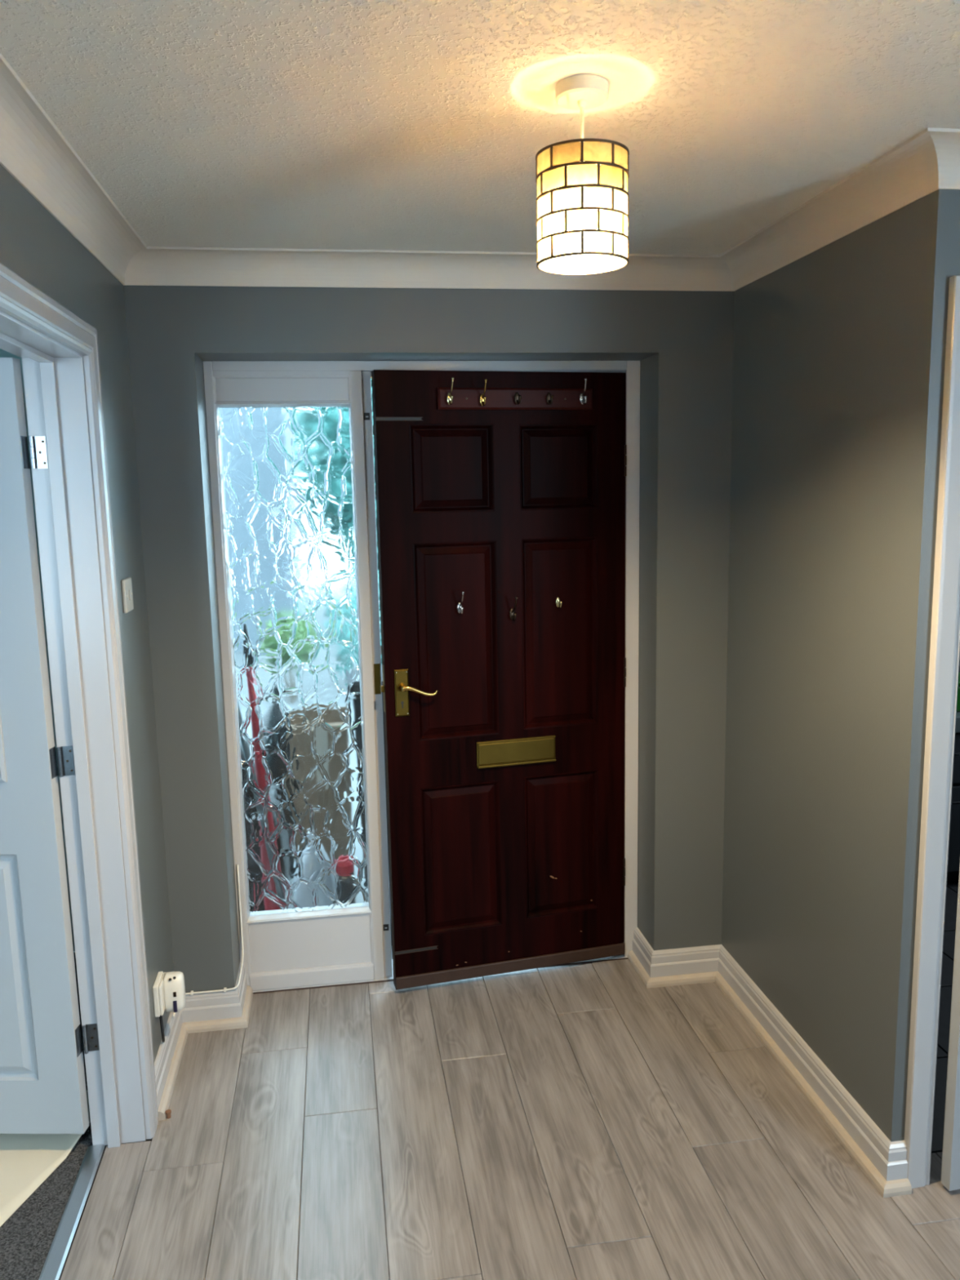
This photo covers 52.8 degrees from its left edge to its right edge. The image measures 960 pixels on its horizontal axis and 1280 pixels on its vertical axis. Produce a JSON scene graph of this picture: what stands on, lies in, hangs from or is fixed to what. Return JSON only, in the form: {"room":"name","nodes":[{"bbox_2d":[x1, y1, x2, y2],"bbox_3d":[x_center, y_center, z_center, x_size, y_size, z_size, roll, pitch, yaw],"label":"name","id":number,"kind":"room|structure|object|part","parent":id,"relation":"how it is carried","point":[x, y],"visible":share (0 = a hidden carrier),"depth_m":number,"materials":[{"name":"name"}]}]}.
{"room":"entryway","nodes":[
{"label":"entryway","id":0,"kind":"room"},
{"bbox_2d":[0,348,75,951],"bbox_3d":[-2.440,0.363,1.162,3.170,2.292,4.300,-2,9,-8],"label":"wall","id":1,"kind":"structure","parent":0,"point":[3,353],"depth_m":3.33,"materials":[{"name":"grey paint"}]},
{"bbox_2d":[0,951,92,1279],"bbox_3d":[-2.371,1.519,1.349,3.061,0.048,4.100,-2,9,-8],"label":"floor","id":2,"kind":"structure","parent":0,"point":[27,1236],"depth_m":2.22,"materials":[{"name":"grey carpet"}]},
{"bbox_2d":[0,1090,90,1226],"bbox_3d":[-1.448,1.308,2.295,1.072,0.036,2.422,-6,10,-26],"label":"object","id":3,"kind":"structure","parent":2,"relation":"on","point":[26,1160],"depth_m":2.41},
{"bbox_2d":[0,164,173,1062],"bbox_3d":[-0.673,0.429,0.510,0.130,2.292,5.280,-2,9,-8],"label":"wall","id":4,"kind":"structure","parent":0,"point":[34,245],"depth_m":2.54,"materials":[{"name":"grey paint"}]},
{"bbox_2d":[0,357,99,1133],"bbox_3d":[-1.372,0.311,2.308,0.804,1.887,0.044,-1,9,2],"label":"door","id":5,"kind":"structure","parent":4,"relation":"in","point":[43,1091],"depth_m":2.32,"materials":[{"name":"white paint"}]},
{"bbox_3d":[-1.226,0.805,2.382,0.243,0.589,0.030,-1,9,2],"label":"panel","id":6,"kind":"part","parent":5,"relation":"part of","materials":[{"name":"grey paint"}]},
{"bbox_3d":[-1.027,-0.423,2.184,0.002,0.072,0.028,-1,9,2],"label":"hinge plate","id":7,"kind":"part","parent":5,"relation":"part of","materials":[{"name":"metal"}]},
{"bbox_3d":[-0.998,-0.426,2.197,0.027,0.072,0.002,-2,9,-8],"label":"hinge plate","id":8,"kind":"part","parent":5,"relation":"part of","materials":[{"name":"metal"}]},
{"bbox_3d":[-1.012,0.291,2.296,0.002,0.072,0.028,-1,9,2],"label":"hinge plate","id":9,"kind":"part","parent":5,"relation":"part of","materials":[{"name":"metal"}]},
{"bbox_3d":[-0.984,0.288,2.309,0.027,0.072,0.002,-2,9,-8],"label":"hinge plate","id":10,"kind":"part","parent":5,"relation":"part of","materials":[{"name":"metal"}]},
{"bbox_3d":[-0.998,0.996,2.406,0.002,0.072,0.028,-1,9,2],"label":"hinge plate","id":11,"kind":"part","parent":5,"relation":"part of","materials":[{"name":"metal"}]},
{"bbox_3d":[-0.969,0.994,2.419,0.027,0.072,0.002,-2,9,-8],"label":"hinge plate","id":12,"kind":"part","parent":5,"relation":"part of","materials":[{"name":"metal"}]},
{"bbox_2d":[0,262,159,1147],"bbox_3d":[-0.819,0.403,1.572,0.150,2.023,1.683,-2,9,-8],"label":"door frame","id":13,"kind":"structure","parent":4,"relation":"attached to","point":[58,350],"depth_m":2.30,"materials":[{"name":"white paint"}]},
{"bbox_2d":[121,577,133,613],"bbox_3d":[-0.918,-0.117,2.525,0.012,0.086,0.086,-2,9,-8],"label":"light switch","id":14,"kind":"object","parent":4,"relation":"attached to","point":[126,587],"visible":1,"depth_m":2.50,"materials":[{"name":"grey plastic"}]},
{"bbox_2d":[152,971,164,1042],"bbox_3d":[-0.890,1.038,2.706,0.022,0.194,0.090,-2,9,-8],"label":"wall socket","id":15,"kind":"object","parent":4,"relation":"attached to","point":[157,988],"visible":0.94,"depth_m":2.66,"materials":[{"name":"white plastic"}]},
{"bbox_3d":[-0.884,0.986,2.699,0.008,0.086,0.086,-2,9,-8],"label":"plate","id":16,"kind":"part","parent":15,"relation":"part of","materials":[{"name":"white plastic"}]},
{"bbox_2d":[163,971,185,1012],"bbox_3d":[-0.857,0.987,2.717,0.050,0.106,0.064,-2,9,-8],"label":"adapter","id":17,"kind":"object","parent":15,"relation":"attached to","point":[174,987],"visible":1,"depth_m":2.69,"materials":[{"name":"white plastic"}]},
{"bbox_2d":[154,962,253,1120],"bbox_3d":[-0.812,1.166,2.874,0.214,0.112,0.633,-2,9,-8],"label":"baseboard","id":18,"kind":"structure","parent":4,"relation":"attached to","point":[230,1009],"depth_m":2.98,"materials":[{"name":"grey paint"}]},
{"bbox_2d":[172,864,244,1017],"bbox_3d":[-0.829,0.922,2.981,0.125,0.338,0.351,5,11,34],"label":"cable","id":19,"kind":"object","parent":4,"relation":"attached to","point":[192,993],"visible":0.77,"depth_m":3.13,"materials":[{"name":"white plastic"}]},
{"bbox_2d":[123,285,734,992],"bbox_3d":[-0.107,0.015,3.090,1.768,2.292,0.280,-2,9,-8],"label":"wall","id":20,"kind":"structure","parent":0,"point":[682,341],"depth_m":2.91,"materials":[{"name":"grey paint"}]},
{"bbox_2d":[202,360,392,991],"bbox_3d":[-0.568,0.152,3.121,0.498,2.029,0.089,-2,9,-8],"label":"window","id":21,"kind":"structure","parent":20,"relation":"in","point":[291,452],"depth_m":3.10,"materials":[{"name":"clear glass"}]},
{"bbox_3d":[-0.605,-0.814,2.970,0.410,0.014,0.085,-2,9,-8],"label":"head rail","id":22,"kind":"part","parent":21,"relation":"part of","materials":[{"name":"grey paint"}]},
{"bbox_3d":[-0.599,-0.761,2.939,0.410,0.081,0.008,-2,9,-8],"label":"panel moulding","id":23,"kind":"part","parent":21,"relation":"part of","materials":[{"name":"grey paint"}]},
{"bbox_3d":[-0.604,-0.766,2.971,0.410,0.081,0.057,-2,9,-8],"label":"header panel","id":24,"kind":"part","parent":21,"relation":"part of","materials":[{"name":"grey paint"}]},
{"bbox_3d":[-0.583,0.092,3.109,0.424,1.664,0.004,-2,9,-8],"label":"glass pane","id":25,"kind":"part","parent":21,"relation":"part of","materials":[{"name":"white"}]},
{"bbox_3d":[-0.563,1.009,3.216,0.410,0.186,0.008,-2,9,-8],"label":"panel moulding","id":26,"kind":"part","parent":21,"relation":"part of","materials":[{"name":"grey paint"}]},
{"bbox_3d":[-0.568,1.005,3.248,0.410,0.186,0.057,-2,9,-8],"label":"panel","id":27,"kind":"part","parent":21,"relation":"part of","materials":[{"name":"grey paint"}]},
{"bbox_3d":[-0.566,1.123,3.270,0.410,0.054,0.089,-2,9,-8],"label":"rail","id":28,"kind":"part","parent":21,"relation":"part of","materials":[{"name":"grey paint"}]},
{"bbox_2d":[211,360,639,994],"bbox_3d":[-0.147,0.137,3.207,1.355,2.041,0.143,-2,9,-8],"label":"door frame","id":29,"kind":"structure","parent":20,"relation":"attached to","point":[632,368],"depth_m":3.15,"materials":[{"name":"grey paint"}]},
{"bbox_3d":[-0.332,0.126,3.126,0.020,0.100,0.002,-2,9,-8],"label":"strike plate","id":30,"kind":"part","parent":29,"relation":"part of","materials":[{"name":"gold metal"}]},
{"bbox_3d":[-0.127,1.135,3.365,1.355,0.018,0.139,-2,9,-8],"label":"sill","id":31,"kind":"part","parent":29,"relation":"part of","materials":[{"name":"grey paint"}]},
{"bbox_2d":[371,369,626,990],"bbox_3d":[0.094,0.151,3.114,0.821,1.975,0.114,-4,9,-15],"label":"door","id":32,"kind":"structure","parent":20,"relation":"in","point":[500,495],"depth_m":3.12,"materials":[{"name":"brown wood"}]},
{"bbox_3d":[-0.302,0.153,3.040,0.001,0.150,0.024,-4,9,-15],"label":"lock edge plate","id":33,"kind":"part","parent":32,"relation":"part of","materials":[{"name":"silver metal"}]},
{"bbox_3d":[-0.245,0.166,3.032,0.044,0.149,0.008,-4,9,-15],"label":"handle plate","id":34,"kind":"part","parent":32,"relation":"part of","materials":[{"name":"gold metal"}]},
{"bbox_3d":[-0.193,0.155,3.018,0.120,0.041,0.043,-4,9,-15],"label":"lever","id":35,"kind":"part","parent":32,"relation":"part of","materials":[{"name":"gold metal"}]},
{"bbox_3d":[-0.090,-0.531,2.995,0.262,0.266,0.040,-4,9,-15],"label":"panel","id":36,"kind":"part","parent":32,"relation":"part of","materials":[{"name":"brown wood"}]},
{"bbox_3d":[-0.086,-0.755,2.895,0.009,0.054,0.051,-4,9,-15],"label":"arm","id":37,"kind":"part","parent":32,"relation":"part of","materials":[{"name":"gold metal"}]},
{"bbox_3d":[-0.088,-0.721,2.909,0.010,0.027,0.036,-4,9,-15],"label":"arm","id":38,"kind":"part","parent":32,"relation":"part of","materials":[{"name":"gold metal"}]},
{"bbox_3d":[-0.077,0.002,3.079,0.265,0.624,0.040,-4,9,-15],"label":"panel","id":39,"kind":"part","parent":32,"relation":"part of","materials":[{"name":"brown wood"}]},
{"bbox_3d":[-0.064,0.712,3.189,0.264,0.498,0.040,-4,9,-15],"label":"panel","id":40,"kind":"part","parent":32,"relation":"part of","materials":[{"name":"brown wood"}]},
{"bbox_3d":[-0.057,-0.127,3.018,0.009,0.054,0.051,-4,9,-15],"label":"arm","id":41,"kind":"part","parent":32,"relation":"part of","materials":[{"name":"silver metal"}]},
{"bbox_3d":[-0.059,-0.092,3.032,0.010,0.027,0.036,-4,9,-15],"label":"arm","id":42,"kind":"part","parent":32,"relation":"part of","materials":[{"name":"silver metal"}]},
{"bbox_3d":[0.012,-0.724,2.936,0.010,0.027,0.036,-5,9,-15],"label":"arm","id":43,"kind":"part","parent":32,"relation":"part of","materials":[{"name":"gold metal"}]},
{"bbox_3d":[0.013,-0.758,2.921,0.009,0.054,0.051,-5,9,-15],"label":"arm","id":44,"kind":"part","parent":32,"relation":"part of","materials":[{"name":"gold metal"}]},
{"bbox_3d":[0.108,-0.074,3.077,0.010,0.028,0.038,-4,9,-15],"label":"arm","id":45,"kind":"part","parent":32,"relation":"part of","materials":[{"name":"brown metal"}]},
{"bbox_3d":[0.109,-0.111,3.062,0.009,0.057,0.054,-4,9,-15],"label":"arm","id":46,"kind":"part","parent":32,"relation":"part of","materials":[{"name":"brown metal"}]},
{"bbox_3d":[0.120,0.364,3.163,0.269,0.085,0.006,-4,9,-15],"label":"letter plate","id":47,"kind":"part","parent":32,"relation":"part of","materials":[{"name":"gold metal"}]},
{"bbox_3d":[0.119,-0.735,2.963,0.010,0.027,0.036,-4,9,-15],"label":"arm","id":48,"kind":"part","parent":32,"relation":"part of","materials":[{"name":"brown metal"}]},
{"bbox_3d":[0.219,-0.742,2.990,0.010,0.027,0.036,-4,9,-15],"label":"arm","id":49,"kind":"part","parent":32,"relation":"part of","materials":[{"name":"brown metal"}]},
{"bbox_3d":[0.246,-0.551,3.085,0.263,0.264,0.040,-4,9,-15],"label":"panel","id":50,"kind":"part","parent":32,"relation":"part of","materials":[{"name":"brown wood"}]},
{"bbox_3d":[0.257,-0.024,3.167,0.258,0.619,0.040,-4,9,-15],"label":"panel","id":51,"kind":"part","parent":32,"relation":"part of","materials":[{"name":"brown wood"}]},
{"bbox_3d":[0.257,-0.115,3.117,0.009,0.025,0.034,-4,9,-15],"label":"arm","id":52,"kind":"part","parent":32,"relation":"part of","materials":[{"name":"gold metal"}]},
{"bbox_3d":[0.273,0.685,3.278,0.261,0.494,0.040,-4,9,-15],"label":"panel","id":53,"kind":"part","parent":32,"relation":"part of","materials":[{"name":"brown wood"}]},
{"bbox_3d":[0.323,-0.782,3.004,0.009,0.054,0.051,-11,11,-14],"label":"arm","id":54,"kind":"part","parent":32,"relation":"part of"},
{"bbox_3d":[0.326,-0.748,3.019,0.010,0.027,0.036,-11,11,-14],"label":"arm","id":55,"kind":"part","parent":32,"relation":"part of","materials":[{"name":"silver metal"}]},
{"bbox_2d":[0,0,959,255],"bbox_3d":[0.794,-0.784,0.496,3.130,0.050,5.380,-2,9,-8],"label":"ceiling","id":56,"kind":"structure","parent":0,"point":[398,125],"depth_m":1.67,"materials":[{"name":"beige paint"}]},
{"bbox_2d":[0,52,959,291],"bbox_3d":[0.824,-0.704,0.421,2.900,0.084,5.000,-2,9,-8],"label":"coving","id":57,"kind":"structure","parent":56,"relation":"attached to","point":[33,150],"depth_m":2.59,"materials":[{"name":"beige paint"}]},
{"bbox_2d":[535,74,629,275],"bbox_3d":[0.172,-0.778,1.625,0.156,0.283,0.156,-2,9,-8],"label":"pendant light","id":58,"kind":"object","parent":56,"relation":"hanging from","point":[582,207],"visible":1,"depth_m":1.57,"materials":[{"name":"white glass"}]},
{"bbox_3d":[0.173,-0.725,1.633,0.156,0.176,0.156,-2,9,-8],"label":"lamp shade","id":59,"kind":"part","parent":58,"relation":"part of","materials":[{"name":"white glass"}]},
{"bbox_3d":[0.171,-0.828,1.617,0.007,0.117,0.006,-2,9,-8],"label":"cord","id":60,"kind":"part","parent":58,"relation":"part of","materials":[{"name":"beige plastic"}]},
{"bbox_2d":[58,881,959,1279],"bbox_3d":[1.228,1.457,1.274,4.039,0.050,5.900,-2,9,-8],"label":"floor","id":61,"kind":"structure","parent":0,"point":[587,1121],"depth_m":2.40,"materials":[{"name":"grey"}]},
{"bbox_2d":[38,1144,105,1279],"bbox_3d":[-0.863,1.402,1.718,0.042,0.005,1.525,-2,9,-8],"label":"threshold strip","id":62,"kind":"object","parent":61,"relation":"on","point":[55,1261],"visible":1,"depth_m":2.22,"materials":[{"name":"silver metal"}]},
{"bbox_2d":[165,1109,171,1118],"bbox_3d":[-0.828,1.261,2.573,0.015,0.018,0.015,-2,9,-8],"label":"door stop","id":63,"kind":"object","parent":61,"relation":"on","point":[168,1112],"visible":1,"depth_m":2.57,"materials":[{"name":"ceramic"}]},
{"bbox_2d":[946,711,959,882],"bbox_3d":[1.821,0.626,4.036,1.540,0.715,0.417,-2,9,-8],"label":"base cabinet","id":64,"kind":"object","parent":61,"relation":"on","point":[953,857],"visible":0.02,"depth_m":3.87,"materials":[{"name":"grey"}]},
{"bbox_3d":[1.849,0.761,3.881,0.490,0.355,0.020,-2,9,-8],"label":"drawer","id":65,"kind":"part","parent":64,"relation":"part of","materials":[{"name":"grey"}]},
{"bbox_3d":[1.851,0.649,3.836,0.120,0.010,0.010,-2,9,-8],"label":"handle","id":66,"kind":"part","parent":64,"relation":"part of","materials":[{"name":"metal"}]},
{"bbox_3d":[1.843,0.472,3.836,0.490,0.200,0.020,-2,9,-8],"label":"drawer","id":67,"kind":"part","parent":64,"relation":"part of","materials":[{"name":"grey"}]},
{"bbox_2d":[956,671,959,711],"bbox_3d":[1.836,0.211,3.948,0.336,0.128,0.236,-2,9,-8],"label":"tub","id":68,"kind":"object","parent":64,"relation":"on","point":[958,684],"visible":0.02,"depth_m":3.85,"materials":[{"name":"green plastic"}]},
{"bbox_3d":[1.835,0.157,3.940,0.336,0.018,0.236,-2,9,-8],"label":"lid","id":69,"kind":"part","parent":68,"relation":"part of","materials":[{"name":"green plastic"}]},
{"bbox_2d":[721,189,959,1142],"bbox_3d":[0.838,-0.004,3.084,0.100,2.292,2.007,-2,9,-8],"label":"wall","id":70,"kind":"structure","parent":0,"point":[839,349],"depth_m":2.40,"materials":[{"name":"grey paint"}]},
{"bbox_2d":[627,927,911,1197],"bbox_3d":[0.755,1.145,2.809,0.272,0.112,1.231,-3,9,-10],"label":"baseboard","id":71,"kind":"structure","parent":70,"relation":"attached to","point":[884,1162],"depth_m":2.72,"materials":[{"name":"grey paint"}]},
{"bbox_3d":[1.526,0.116,2.232,1.059,2.292,0.100,-2,9,-8],"label":"wall","id":72,"kind":"structure","parent":0,"visible":0},
{"bbox_2d":[904,275,959,1188],"bbox_3d":[1.416,0.246,2.225,0.909,2.040,0.120,-2,9,-8],"label":"door frame","id":73,"kind":"structure","parent":72,"relation":"attached to","point":[944,647],"depth_m":2.11,"materials":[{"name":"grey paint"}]},
{"bbox_2d":[941,865,959,1191],"bbox_3d":[1.431,0.284,2.178,0.762,1.955,0.030,-3,9,-12],"label":"door","id":74,"kind":"structure","parent":72,"relation":"in","point":[950,1170],"depth_m":2.20,"materials":[{"name":"white paint"}]},
{"label":"outside","id":75,"kind":"structure","parent":0,"visible":0},
{"bbox_3d":[-1.155,0.088,11.118,14.000,0.110,15.737,-2,9,-8],"label":"path","id":76,"kind":"object","parent":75,"visible":0},
{"bbox_2d":[370,378,379,586],"bbox_3d":[-0.808,-2.039,9.677,2.126,4.552,2.069,-3,9,-11],"label":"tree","id":77,"kind":"object","parent":76,"relation":"on","point":[371,379],"visible":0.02,"depth_m":9.01,"materials":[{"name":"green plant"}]},
{"bbox_2d":[377,568,382,664],"bbox_3d":[-0.873,-0.070,8.556,1.046,1.208,0.860,-2,9,-8],"label":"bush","id":78,"kind":"object","parent":76,"relation":"on","point":[378,569],"visible":0.02,"depth_m":8.35,"materials":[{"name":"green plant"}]}
]}

